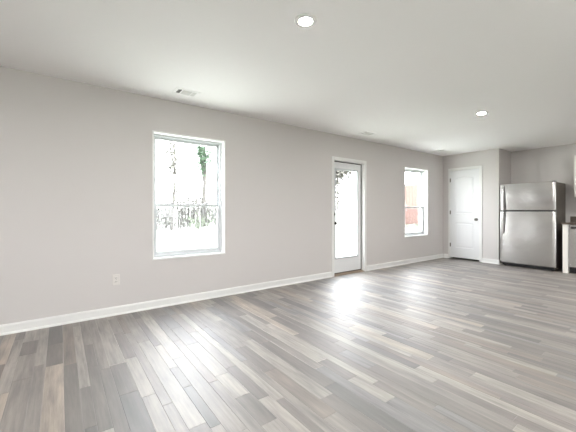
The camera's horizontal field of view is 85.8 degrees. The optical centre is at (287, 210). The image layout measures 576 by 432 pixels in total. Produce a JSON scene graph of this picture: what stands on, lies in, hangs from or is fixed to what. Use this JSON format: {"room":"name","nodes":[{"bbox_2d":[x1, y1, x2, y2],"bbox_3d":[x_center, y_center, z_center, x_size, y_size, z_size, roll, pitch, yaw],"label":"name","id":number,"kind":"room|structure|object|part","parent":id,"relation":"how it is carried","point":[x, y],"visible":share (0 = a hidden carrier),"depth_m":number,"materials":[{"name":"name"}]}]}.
{"room":"empty living room","nodes":[
{"label":"empty living room","id":0,"kind":"room"},
{"bbox_2d":[0,66,442,324],"bbox_3d":[-0.054,-0.092,4.791,10.866,2.440,0.160,0,0,-36],"label":"wall","id":1,"kind":"structure","parent":0,"point":[76,157],"depth_m":3.48,"materials":[{"name":"paint"}]},
{"bbox_2d":[112,274,119,285],"bbox_3d":[-1.862,0.749,3.358,0.072,0.116,0.009,0,0,-36],"label":"wall outlet","id":2,"kind":"object","parent":1,"relation":"attached to","point":[115,278],"visible":1,"depth_m":3.36,"materials":[{"name":"white plastic"}]},
{"bbox_2d":[0,272,331,335],"bbox_3d":[-1.747,1.082,3.429,6.184,0.092,0.030,0,0,-36],"label":"baseboard","id":3,"kind":"structure","parent":1,"relation":"attached to","point":[16,327],"depth_m":3.50,"materials":[{"name":"white wood"}]},
{"bbox_2d":[152,130,225,259],"bbox_3d":[-1.243,-0.177,3.909,0.913,1.503,0.170,0,0,-36],"label":"window","id":4,"kind":"structure","parent":1,"relation":"in","point":[220,145],"depth_m":3.98,"materials":[{"name":"white plastic"}]},
{"bbox_3d":[-1.280,-0.468,3.960,0.831,0.840,0.028,0,0,-36],"label":"sash","id":5,"kind":"part","parent":4,"relation":"part of","materials":[{"name":"clear glass"}]},
{"bbox_3d":[-1.261,0.225,3.934,0.831,0.617,0.028,0,0,-36],"label":"sash","id":6,"kind":"part","parent":4,"relation":"part of","materials":[{"name":"glass"}]},
{"bbox_2d":[332,156,366,276],"bbox_3d":[1.051,0.101,5.606,0.896,2.054,0.194,0,0,-36],"label":"door","id":7,"kind":"structure","parent":1,"relation":"in","point":[356,263],"depth_m":5.75,"materials":[{"name":"white wood"}]},
{"bbox_3d":[1.058,0.052,5.582,0.602,1.599,0.010,0,0,-36],"label":"lite frame","id":8,"kind":"part","parent":7,"relation":"part of","materials":[{"name":"glass"}]},
{"bbox_2d":[367,254,443,270],"bbox_3d":[2.610,1.082,6.630,2.822,0.092,0.030,0,0,-36],"label":"baseboard","id":9,"kind":"structure","parent":1,"relation":"attached to","point":[419,259],"depth_m":6.48,"materials":[{"name":"white wood"}]},
{"bbox_2d":[404,167,427,236],"bbox_3d":[2.781,-0.181,6.865,0.916,1.496,0.170,0,0,-36],"label":"window","id":10,"kind":"structure","parent":1,"relation":"in","point":[423,173],"depth_m":7.08,"materials":[{"name":"white plastic"}]},
{"bbox_3d":[2.744,-0.468,6.916,0.834,0.840,0.028,0,0,-36],"label":"sash","id":11,"kind":"part","parent":10,"relation":"part of","materials":[{"name":"clear glass"}]},
{"bbox_3d":[2.763,0.221,6.890,0.834,0.610,0.028,0,0,-36],"label":"sash","id":12,"kind":"part","parent":10,"relation":"part of","materials":[{"name":"clear glass"}]},
{"bbox_2d":[0,257,575,431],"bbox_3d":[1.722,1.203,2.390,10.606,0.150,5.813,0,0,-36],"label":"floor","id":13,"kind":"structure","parent":0,"point":[455,344],"depth_m":2.38,"materials":[{"name":"plastic"}]},
{"bbox_2d":[500,181,565,270],"bbox_3d":[4.916,0.287,6.249,0.747,1.682,0.892,0,0,-36],"label":"refrigerator","id":14,"kind":"object","parent":13,"relation":"on","point":[532,215],"visible":0.99,"depth_m":5.99,"materials":[{"name":"grey metal"}]},
{"bbox_3d":[4.413,0.248,6.360,0.069,0.456,0.034,0,0,-36],"label":"door handle","id":15,"kind":"part","parent":14,"relation":"part of","materials":[{"name":"silver metal"}]},
{"bbox_3d":[4.413,-0.267,6.360,0.070,0.517,0.034,0,0,-36],"label":"door handle","id":16,"kind":"part","parent":14,"relation":"part of","materials":[{"name":"silver metal"}]},
{"bbox_3d":[4.680,0.005,6.103,0.052,0.019,0.836,0,0,-36],"label":"door gap trim","id":17,"kind":"part","parent":14,"relation":"part of","materials":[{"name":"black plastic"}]},
{"bbox_3d":[4.687,0.535,6.081,0.064,1.041,0.892,0,0,-36],"label":"fridge door","id":18,"kind":"part","parent":14,"relation":"part of","materials":[{"name":"silver metal"}]},
{"bbox_3d":[4.687,-0.273,6.081,0.064,0.535,0.892,0,0,-36],"label":"freezer door","id":19,"kind":"part","parent":14,"relation":"part of","materials":[{"name":"silver metal"}]},
{"bbox_2d":[563,224,570,272],"bbox_3d":[5.318,0.689,5.831,0.736,0.878,0.078,0,0,-36],"label":"base cabinet","id":20,"kind":"object","parent":13,"relation":"on","point":[566,269],"visible":0.59,"depth_m":5.61,"materials":[{"name":"white paint"}]},
{"bbox_2d":[569,225,575,272],"bbox_3d":[5.506,0.692,5.546,0.710,0.872,0.596,0,0,-36],"label":"dishwasher","id":21,"kind":"object","parent":13,"relation":"on","point":[572,228],"visible":1,"depth_m":5.54,"materials":[{"name":"grey metal"}]},
{"bbox_3d":[6.413,0.689,4.332,0.744,0.878,0.808,0,0,-36],"label":"base cabinet","id":22,"kind":"object","parent":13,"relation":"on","visible":0},
{"bbox_2d":[561,216,575,224],"bbox_3d":[5.957,0.180,4.940,0.761,0.135,2.348,0,0,-36],"label":"countertop","id":23,"kind":"structure","parent":22,"relation":"on","point":[572,218],"depth_m":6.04,"materials":[{"name":"stone"}]},
{"bbox_2d":[0,0,575,155],"bbox_3d":[1.708,-1.412,2.392,10.866,0.200,6.113,0,0,-36],"label":"ceiling","id":24,"kind":"structure","parent":0,"point":[416,75],"depth_m":2.71,"materials":[{"name":"white paint"}]},
{"bbox_2d":[172,87,200,97],"bbox_3d":[-1.129,-1.308,3.442,0.264,0.008,0.188,0,0,-36],"label":"ceiling vent","id":25,"kind":"object","parent":24,"relation":"in","point":[177,90],"visible":1,"depth_m":3.43,"materials":[{"name":"white metal"}]},
{"bbox_2d":[294,13,316,27],"bbox_3d":[0.121,-1.308,2.139,0.156,0.011,0.156,0,0,-36],"label":"recessed light","id":26,"kind":"object","parent":24,"relation":"in","point":[305,20],"visible":1,"depth_m":2.13,"materials":[{"name":"white plastic"}]},
{"bbox_2d":[358,131,376,135],"bbox_3d":[1.348,-1.308,5.259,0.264,0.008,0.188,0,0,-36],"label":"ceiling vent","id":27,"kind":"object","parent":24,"relation":"in","point":[367,133],"visible":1,"depth_m":5.25,"materials":[{"name":"white metal"}]},
{"bbox_2d":[475,111,487,114],"bbox_3d":[2.603,-1.308,4.166,0.156,0.011,0.156,0,0,-36],"label":"recessed light","id":28,"kind":"object","parent":24,"relation":"in","point":[481,112],"visible":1,"depth_m":4.16,"materials":[{"name":"white plastic"}]},
{"bbox_2d":[443,148,510,259],"bbox_3d":[4.357,-0.092,7.198,0.666,2.440,1.184,0,0,-36],"label":"wall","id":29,"kind":"structure","parent":0,"point":[496,163],"depth_m":6.71,"materials":[{"name":"paint"}]},
{"bbox_2d":[448,165,481,261],"bbox_3d":[4.056,0.070,7.092,0.185,2.117,0.735,0,0,-36],"label":"door","id":30,"kind":"structure","parent":29,"relation":"in","point":[464,183],"depth_m":7.07,"materials":[{"name":"white wood"}]},
{"bbox_2d":[482,258,499,263],"bbox_3d":[4.338,1.082,6.637,0.030,0.092,0.332,0,0,-36],"label":"baseboard","id":31,"kind":"structure","parent":29,"relation":"attached to","point":[484,260],"depth_m":6.63,"materials":[{"name":"white wood"}]},
{"bbox_2d":[511,143,575,221],"bbox_3d":[6.045,-0.092,5.565,0.120,2.440,5.813,0,0,-36],"label":"wall","id":32,"kind":"structure","parent":0,"point":[554,163],"depth_m":6.37,"materials":[{"name":"paint"}]},
{"bbox_2d":[570,216,575,221],"bbox_3d":[6.255,0.165,5.158,0.022,0.103,2.348,0,0,-36],"label":"backsplash","id":33,"kind":"structure","parent":32,"relation":"attached to","point":[572,218],"depth_m":6.06,"materials":[{"name":"stone"}]},
{"bbox_2d":[574,155,575,196],"bbox_3d":[5.676,-0.647,5.666,0.355,0.780,0.612,0,0,-36],"label":"upper cabinet","id":34,"kind":"object","parent":32,"relation":"attached to","point":[575,155],"visible":1,"depth_m":5.81,"materials":[{"name":"white paint"}]},
{"label":"outside","id":35,"kind":"structure","parent":0,"visible":0},
{"bbox_2d":[157,199,419,256],"bbox_3d":[-19.055,-0.769,34.385,100.000,4.235,70.000,0,0,-36],"label":"ground","id":36,"kind":"structure","parent":35,"point":[189,238],"depth_m":12.65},
{"bbox_2d":[156,140,190,230],"bbox_3d":[-5.831,-2.425,14.820,2.687,6.883,2.055,0,0,-36],"label":"sparse tree","id":37,"kind":"object","parent":36,"relation":"on","point":[173,165],"visible":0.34,"depth_m":14.87,"materials":[{"name":"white plant"}]},
{"bbox_2d":[156,174,216,230],"bbox_3d":[-6.468,-0.500,16.315,15.759,3.750,4.838,0,0,-36],"label":"brushwood","id":38,"kind":"object","parent":36,"relation":"on","point":[166,215],"visible":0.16,"depth_m":16.23,"materials":[{"name":"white plant"}]},
{"bbox_2d":[196,159,199,228],"bbox_3d":[-4.422,-0.799,15.263,0.177,3.503,0.212,0,0,4],"label":"bare tree","id":39,"kind":"object","parent":36,"relation":"on","point":[197,210],"visible":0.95,"depth_m":15.19,"materials":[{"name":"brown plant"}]},
{"bbox_2d":[185,144,215,226],"bbox_3d":[-4.553,-2.616,16.235,2.312,7.002,1.992,0,0,-6],"label":"tree","id":40,"kind":"object","parent":36,"relation":"on","point":[201,151],"visible":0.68,"depth_m":16.04,"materials":[{"name":"green plant"}]},
{"bbox_2d":[185,212,215,229],"bbox_3d":[-5.108,0.600,13.852,4.458,1.362,1.234,0,0,-36],"label":"shrubs","id":41,"kind":"object","parent":36,"relation":"on","point":[196,226],"visible":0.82,"depth_m":14.51,"materials":[{"name":"green plant"}]},
{"bbox_2d":[336,170,354,209],"bbox_3d":[3.973,-3.236,24.396,4.813,6.508,5.110,0,0,-7],"label":"leafy tree","id":42,"kind":"object","parent":36,"relation":"on","point":[340,174],"visible":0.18,"depth_m":24.33,"materials":[{"name":"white plant"}]},
{"bbox_2d":[405,184,417,224],"bbox_3d":[4.937,-0.139,13.768,1.953,2.117,0.157,0,0,-14],"label":"fence","id":43,"kind":"object","parent":36,"relation":"on","point":[411,190],"visible":0.24,"depth_m":13.83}
]}

